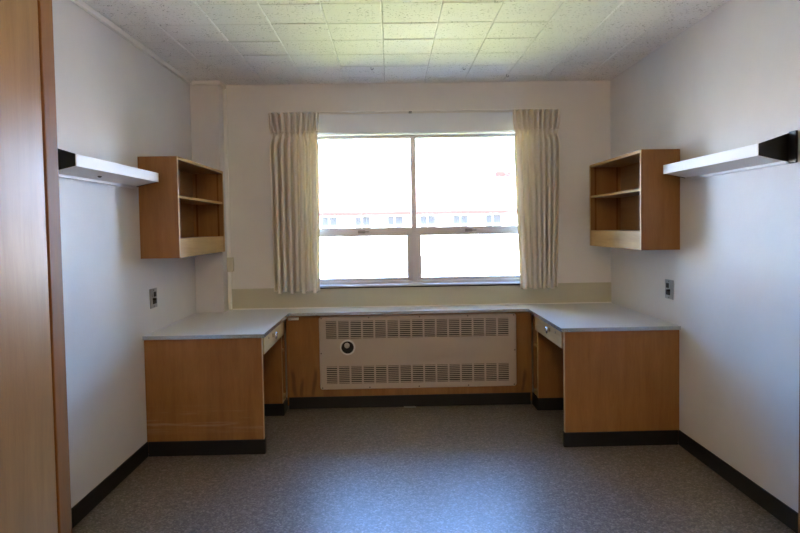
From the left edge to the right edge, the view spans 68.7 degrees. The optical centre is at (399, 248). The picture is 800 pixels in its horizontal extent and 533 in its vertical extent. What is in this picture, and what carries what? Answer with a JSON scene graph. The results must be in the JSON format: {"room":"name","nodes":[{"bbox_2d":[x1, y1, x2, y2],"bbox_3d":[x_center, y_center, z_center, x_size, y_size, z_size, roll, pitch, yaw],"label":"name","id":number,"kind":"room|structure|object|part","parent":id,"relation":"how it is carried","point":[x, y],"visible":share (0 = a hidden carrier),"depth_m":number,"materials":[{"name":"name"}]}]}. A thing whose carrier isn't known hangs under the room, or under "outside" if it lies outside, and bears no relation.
{"room":"dorm room","nodes":[
{"label":"dorm room","id":0,"kind":"room"},
{"bbox_2d":[52,0,195,507],"bbox_3d":[-1.690,0.021,1.841,0.200,2.722,6.336,-1,2,-1],"label":"wall","id":1,"kind":"structure","parent":0,"point":[115,103],"depth_m":3.23,"materials":[{"name":"paint"}]},
{"bbox_2d":[58,149,158,188],"bbox_3d":[-1.541,-0.423,3.077,0.152,0.144,0.986,-1,2,-1],"label":"wall lamp","id":2,"kind":"object","parent":1,"relation":"attached to","point":[73,166],"visible":0.66,"depth_m":2.95,"materials":[{"name":"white metal"}]},
{"bbox_3d":[-1.536,-0.408,2.634,0.148,0.136,0.004,-1,2,-1],"label":"plate","id":3,"kind":"part","parent":2,"relation":"part of","materials":[{"name":"black metal"}]},
{"bbox_3d":[-1.607,-0.358,3.102,0.018,0.016,0.936,-1,2,-1],"label":"wall rail","id":4,"kind":"part","parent":2,"relation":"part of","materials":[{"name":"white metal"}]},
{"bbox_2d":[58,166,154,185],"bbox_3d":[-1.534,-0.381,3.103,0.128,0.030,0.928,-1,2,-1],"label":"diffuser","id":5,"kind":"object","parent":2,"relation":"attached to","point":[95,174],"depth_m":3.02,"materials":[{"name":"white plastic"}]},
{"bbox_2d":[71,442,148,528],"bbox_3d":[-1.579,1.298,2.812,0.010,0.095,1.777,-1,2,-1],"label":"baseboard","id":6,"kind":"structure","parent":1,"relation":"attached to","point":[93,498],"depth_m":3.16,"materials":[{"name":"black plastic"}]},
{"bbox_2d":[71,0,233,309],"bbox_3d":[-1.460,-0.305,1.838,0.270,1.830,5.926,-1,2,-1],"label":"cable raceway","id":7,"kind":"object","parent":1,"relation":"attached to","point":[230,260],"visible":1,"depth_m":4.64,"materials":[{"name":"white plastic"}]},
{"bbox_2d":[150,288,156,308],"bbox_3d":[-1.605,0.322,3.834,0.026,0.128,0.112,-1,2,-1],"label":"wall outlet","id":8,"kind":"object","parent":1,"relation":"attached to","point":[153,292],"visible":1,"depth_m":3.82,"materials":[{"name":"silver metal"}]},
{"bbox_2d":[137,156,224,258],"bbox_3d":[-1.510,-0.276,4.143,0.243,0.635,1.005,-1,2,-1],"label":"bookcase","id":9,"kind":"object","parent":1,"relation":"attached to","point":[181,215],"visible":1,"depth_m":3.73,"materials":[{"name":"brown wood"}]},
{"bbox_3d":[-1.503,-0.258,3.651,0.241,0.635,0.019,-1,2,-1],"label":"panel","id":10,"kind":"part","parent":9,"relation":"part of","materials":[{"name":"brown wood"}]},
{"bbox_3d":[-1.628,-0.265,4.141,0.008,0.616,0.967,-1,2,-1],"label":"panel","id":11,"kind":"part","parent":9,"relation":"part of","materials":[{"name":"brown wood"}]},
{"bbox_3d":[-1.512,-0.343,4.141,0.227,0.017,0.967,-1,2,-1],"label":"shelf","id":12,"kind":"part","parent":9,"relation":"part of","materials":[{"name":"brown wood"}]},
{"bbox_3d":[-1.516,-0.584,4.132,0.241,0.019,0.967,-1,2,-1],"label":"panel","id":13,"kind":"part","parent":9,"relation":"part of","materials":[{"name":"brown wood"}]},
{"bbox_3d":[-1.398,-0.022,4.154,0.018,0.122,0.967,-1,2,-1],"label":"rail","id":14,"kind":"part","parent":9,"relation":"part of","materials":[{"name":"brown wood"}]},
{"bbox_3d":[-1.520,-0.294,4.636,0.241,0.635,0.019,-1,2,-1],"label":"panel","id":15,"kind":"part","parent":9,"relation":"part of","materials":[{"name":"brown wood"}]},
{"bbox_2d":[190,81,228,312],"bbox_3d":[-1.528,-0.029,4.735,0.222,2.602,0.155,-1,2,-1],"label":"wall column","id":16,"kind":"structure","parent":0,"point":[206,101],"depth_m":4.65,"materials":[{"name":"paint"}]},
{"bbox_2d":[83,0,728,84],"bbox_3d":[0.085,-1.358,1.821,3.795,0.224,6.336,-1,2,-1],"label":"ceiling","id":17,"kind":"structure","parent":0,"point":[231,42],"depth_m":3.62,"materials":[{"name":"tile"}]},
{"bbox_2d":[226,80,610,398],"bbox_3d":[0.055,-0.123,4.928,3.395,2.722,0.216,-1,2,-1],"label":"wall","id":18,"kind":"structure","parent":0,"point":[584,132],"depth_m":4.82,"materials":[{"name":"paint"}]},
{"bbox_2d":[271,108,557,112],"bbox_3d":[0.118,-1.119,4.769,2.330,0.020,0.064,-1,2,-1],"label":"track","id":19,"kind":"object","parent":18,"relation":"attached to","point":[534,109],"visible":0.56,"depth_m":4.74,"materials":[{"name":"white metal"}]},
{"bbox_2d":[268,112,319,293],"bbox_3d":[-0.841,-0.367,4.716,0.406,1.448,0.123,-1,2,-4],"label":"pleated curtain","id":20,"kind":"object","parent":19,"relation":"hanging from","point":[294,144],"visible":1,"depth_m":4.69,"materials":[{"name":"white fabric"}]},
{"bbox_2d":[513,109,559,288],"bbox_3d":[1.112,-0.400,4.747,0.383,1.448,0.128,-1,2,-1],"label":"pleated curtain","id":21,"kind":"object","parent":19,"relation":"hanging from","point":[536,139],"visible":1,"depth_m":4.72,"materials":[{"name":"white fabric"}]},
{"bbox_2d":[318,134,519,288],"bbox_3d":[0.149,-0.320,4.895,1.970,1.264,0.172,-1,2,-1],"label":"window","id":22,"kind":"structure","parent":18,"relation":"attached to","point":[414,278],"depth_m":4.92,"materials":[{"name":"silver metal"}]},
{"bbox_3d":[-0.330,0.071,4.949,0.861,0.398,0.046,-1,2,-1],"label":"opening sash","id":23,"kind":"part","parent":22,"relation":"part of","materials":[{"name":"glass"}]},
{"bbox_3d":[0.160,0.296,4.890,1.970,0.014,0.117,-1,2,-1],"label":"sill","id":24,"kind":"part","parent":22,"relation":"part of","materials":[{"name":"silver metal"}]},
{"bbox_3d":[0.607,0.056,4.965,0.925,0.398,0.046,-1,2,-1],"label":"opening sash","id":25,"kind":"part","parent":22,"relation":"part of","materials":[{"name":"glass"}]},
{"bbox_2d":[72,400,794,532],"bbox_3d":[0.131,1.450,1.925,3.795,0.200,6.336,-1,2,-1],"label":"floor","id":26,"kind":"structure","parent":0,"point":[470,468],"depth_m":3.23,"materials":[{"name":"grey carpet"}]},
{"bbox_2d":[0,0,71,532],"bbox_3d":[-1.295,0.123,1.052,0.513,2.564,1.637,-1,2,-1],"label":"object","id":27,"kind":"object","parent":26,"relation":"on","point":[35,490],"visible":1,"depth_m":1.71,"materials":[{"name":"brown wood"}]},
{"bbox_2d":[144,321,287,456],"bbox_3d":[-1.223,0.918,4.145,0.775,0.742,0.919,-1,2,-1],"label":"desk","id":28,"kind":"object","parent":26,"relation":"on","point":[204,396],"visible":0.93,"depth_m":3.69,"materials":[{"name":"brown wood"}]},
{"bbox_3d":[-1.236,0.925,3.704,0.734,0.724,0.022,-1,2,-1],"label":"panel","id":29,"kind":"part","parent":28,"relation":"part of","materials":[{"name":"brown wood"}]},
{"bbox_3d":[-1.259,0.898,4.455,0.715,0.724,0.020,-1,2,-1],"label":"panel","id":30,"kind":"part","parent":28,"relation":"part of","materials":[{"name":"brown wood"}]},
{"bbox_3d":[-0.880,0.605,4.078,0.015,0.110,0.690,-1,2,-1],"label":"drawer","id":31,"kind":"part","parent":28,"relation":"part of","materials":[{"name":"brown wood"}]},
{"bbox_3d":[-1.138,0.853,4.598,0.467,0.648,0.012,-1,2,-1],"label":"panel","id":32,"kind":"part","parent":28,"relation":"part of","materials":[{"name":"brown wood"}]},
{"bbox_2d":[142,302,680,339],"bbox_3d":[0.076,0.505,4.266,3.393,0.031,1.168,-1,2,-1],"label":"countertop","id":33,"kind":"structure","parent":28,"relation":"on","point":[570,316],"depth_m":4.28,"materials":[{"name":"white laminate"}]},
{"bbox_2d":[286,312,531,408],"bbox_3d":[0.076,0.879,4.633,1.939,0.742,0.026,-1,2,-1],"label":"wood panel","id":34,"kind":"object","parent":26,"relation":"on","point":[304,391],"visible":0.92,"depth_m":4.63,"materials":[{"name":"brown wood"}]},
{"bbox_2d":[319,313,516,389],"bbox_3d":[0.143,0.809,4.623,1.555,0.578,0.065,-1,2,-1],"label":"radiator cover","id":35,"kind":"object","parent":34,"relation":"attached to","point":[441,350],"visible":1,"depth_m":4.62,"materials":[{"name":"beige metal"}]},
{"bbox_2d":[326,318,508,337],"bbox_3d":[0.137,0.625,4.606,1.439,0.131,0.002,-1,2,-1],"label":"grille","id":36,"kind":"object","parent":35,"relation":"attached to","point":[349,320],"depth_m":4.61,"materials":[{"name":"beige metal"}]},
{"bbox_2d":[327,363,508,383],"bbox_3d":[0.143,0.984,4.620,1.439,0.130,0.002,-1,2,-1],"label":"grille","id":37,"kind":"object","parent":35,"relation":"attached to","point":[362,365],"depth_m":4.62,"materials":[{"name":"beige metal"}]},
{"bbox_2d":[532,315,678,446],"bbox_3d":[1.392,0.874,4.188,0.775,0.742,0.919,-1,2,-1],"label":"desk","id":38,"kind":"object","parent":26,"relation":"on","point":[612,388],"visible":0.88,"depth_m":3.74,"materials":[{"name":"brown wood"}]},
{"bbox_3d":[1.290,0.811,4.638,0.467,0.648,0.012,-1,2,-1],"label":"panel","id":39,"kind":"part","parent":38,"relation":"part of","materials":[{"name":"brown wood"}]},
{"bbox_3d":[1.041,0.572,4.109,0.015,0.110,0.690,-1,2,-1],"label":"drawer","id":40,"kind":"part","parent":38,"relation":"part of","materials":[{"name":"brown wood"}]},
{"bbox_3d":[1.417,0.852,4.499,0.715,0.724,0.020,-1,2,-1],"label":"panel","id":41,"kind":"part","parent":38,"relation":"part of","materials":[{"name":"brown wood"}]},
{"bbox_3d":[1.420,0.880,3.748,0.734,0.724,0.022,-1,2,-1],"label":"panel","id":42,"kind":"part","parent":38,"relation":"part of","materials":[{"name":"brown wood"}]},
{"bbox_2d":[798,381,799,532],"bbox_3d":[1.543,0.074,1.095,0.504,2.564,1.631,-1,2,-1],"label":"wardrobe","id":43,"kind":"object","parent":26,"relation":"on","point":[799,381],"visible":1,"depth_m":1.93,"materials":[{"name":"brown wood"}]},
{"bbox_2d":[610,0,799,512],"bbox_3d":[1.904,-0.040,1.900,0.200,2.722,6.336,-1,2,-1],"label":"wall","id":44,"kind":"structure","parent":0,"point":[730,80],"depth_m":3.14,"materials":[{"name":"paint"}]},
{"bbox_2d":[589,149,679,249],"bbox_3d":[1.637,-0.329,4.168,0.248,0.635,0.952,-1,2,-1],"label":"bookcase","id":45,"kind":"object","parent":44,"relation":"attached to","point":[634,205],"visible":1,"depth_m":3.92,"materials":[{"name":"brown wood"}]},
{"bbox_3d":[1.630,-0.346,4.634,0.246,0.635,0.019,-1,2,-1],"label":"panel","id":46,"kind":"part","parent":45,"relation":"part of","materials":[{"name":"brown wood"}]},
{"bbox_3d":[1.633,-0.636,4.157,0.246,0.019,0.914,-1,2,-1],"label":"panel","id":47,"kind":"part","parent":45,"relation":"part of","materials":[{"name":"brown wood"}]},
{"bbox_3d":[1.530,-0.070,4.176,0.018,0.122,0.914,-1,2,-1],"label":"rail","id":48,"kind":"part","parent":45,"relation":"part of","materials":[{"name":"brown wood"}]},
{"bbox_3d":[1.635,-0.396,4.166,0.232,0.017,0.914,-1,2,-1],"label":"shelf","id":49,"kind":"part","parent":45,"relation":"part of","materials":[{"name":"brown wood"}]},
{"bbox_3d":[1.757,-0.321,4.170,0.008,0.616,0.914,-1,2,-1],"label":"panel","id":50,"kind":"part","parent":45,"relation":"part of","materials":[{"name":"brown wood"}]},
{"bbox_3d":[1.645,-0.311,3.702,0.246,0.635,0.019,-1,2,-1],"label":"panel","id":51,"kind":"part","parent":45,"relation":"part of","materials":[{"name":"brown wood"}]},
{"bbox_2d":[665,279,673,299],"bbox_3d":[1.764,0.266,3.855,0.026,0.128,0.112,-1,2,-1],"label":"wall outlet","id":52,"kind":"object","parent":44,"relation":"attached to","point":[669,284],"visible":1,"depth_m":3.83,"materials":[{"name":"silver metal"}]},
{"bbox_2d":[663,130,797,179],"bbox_3d":[1.700,-0.477,3.106,0.152,0.144,0.973,-1,2,-1],"label":"wall lamp","id":53,"kind":"object","parent":44,"relation":"attached to","point":[783,149],"visible":1,"depth_m":2.86,"materials":[{"name":"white metal"}]},
{"bbox_2d":[667,156,781,177],"bbox_3d":[1.693,-0.435,3.132,0.128,0.030,0.915,-1,2,-1],"label":"diffuser","id":54,"kind":"object","parent":53,"relation":"attached to","point":[728,164],"depth_m":3.05,"materials":[{"name":"white plastic"}]},
{"bbox_3d":[1.767,-0.415,3.134,0.018,0.016,0.923,-1,2,-1],"label":"wall rail","id":55,"kind":"part","parent":53,"relation":"part of","materials":[{"name":"white metal"}]},
{"bbox_3d":[1.709,-0.463,2.670,0.148,0.136,0.004,-1,2,-1],"label":"plate","id":56,"kind":"part","parent":53,"relation":"part of","materials":[{"name":"black metal"}]},
{"bbox_2d":[678,430,797,532],"bbox_3d":[1.805,1.240,2.862,0.010,0.095,1.787,-1,2,-1],"label":"baseboard","id":57,"kind":"structure","parent":44,"relation":"attached to","point":[767,501],"depth_m":3.06,"materials":[{"name":"black plastic"}]},
{"bbox_3d":[-0.323,3.947,23.828,140.000,0.200,36.464,-1,2,-1],"label":"paving","id":58,"kind":"object","parent":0,"visible":0},
{"bbox_2d":[319,168,519,278],"bbox_3d":[1.184,-1.780,47.994,69.200,9.400,13.200,-1,2,-1],"label":"building","id":59,"kind":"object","parent":58,"relation":"on","point":[444,197],"visible":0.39,"depth_m":42.12,"materials":[{"name":"white"}]},
{"bbox_2d":[495,171,510,176],"bbox_3d":[7.918,-5.765,44.959,1.100,0.330,0.800,-1,2,-1],"label":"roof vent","id":60,"kind":"object","parent":59,"relation":"attached to","point":[499,173],"depth_m":44.56,"materials":[{"name":"pink"}]}
]}

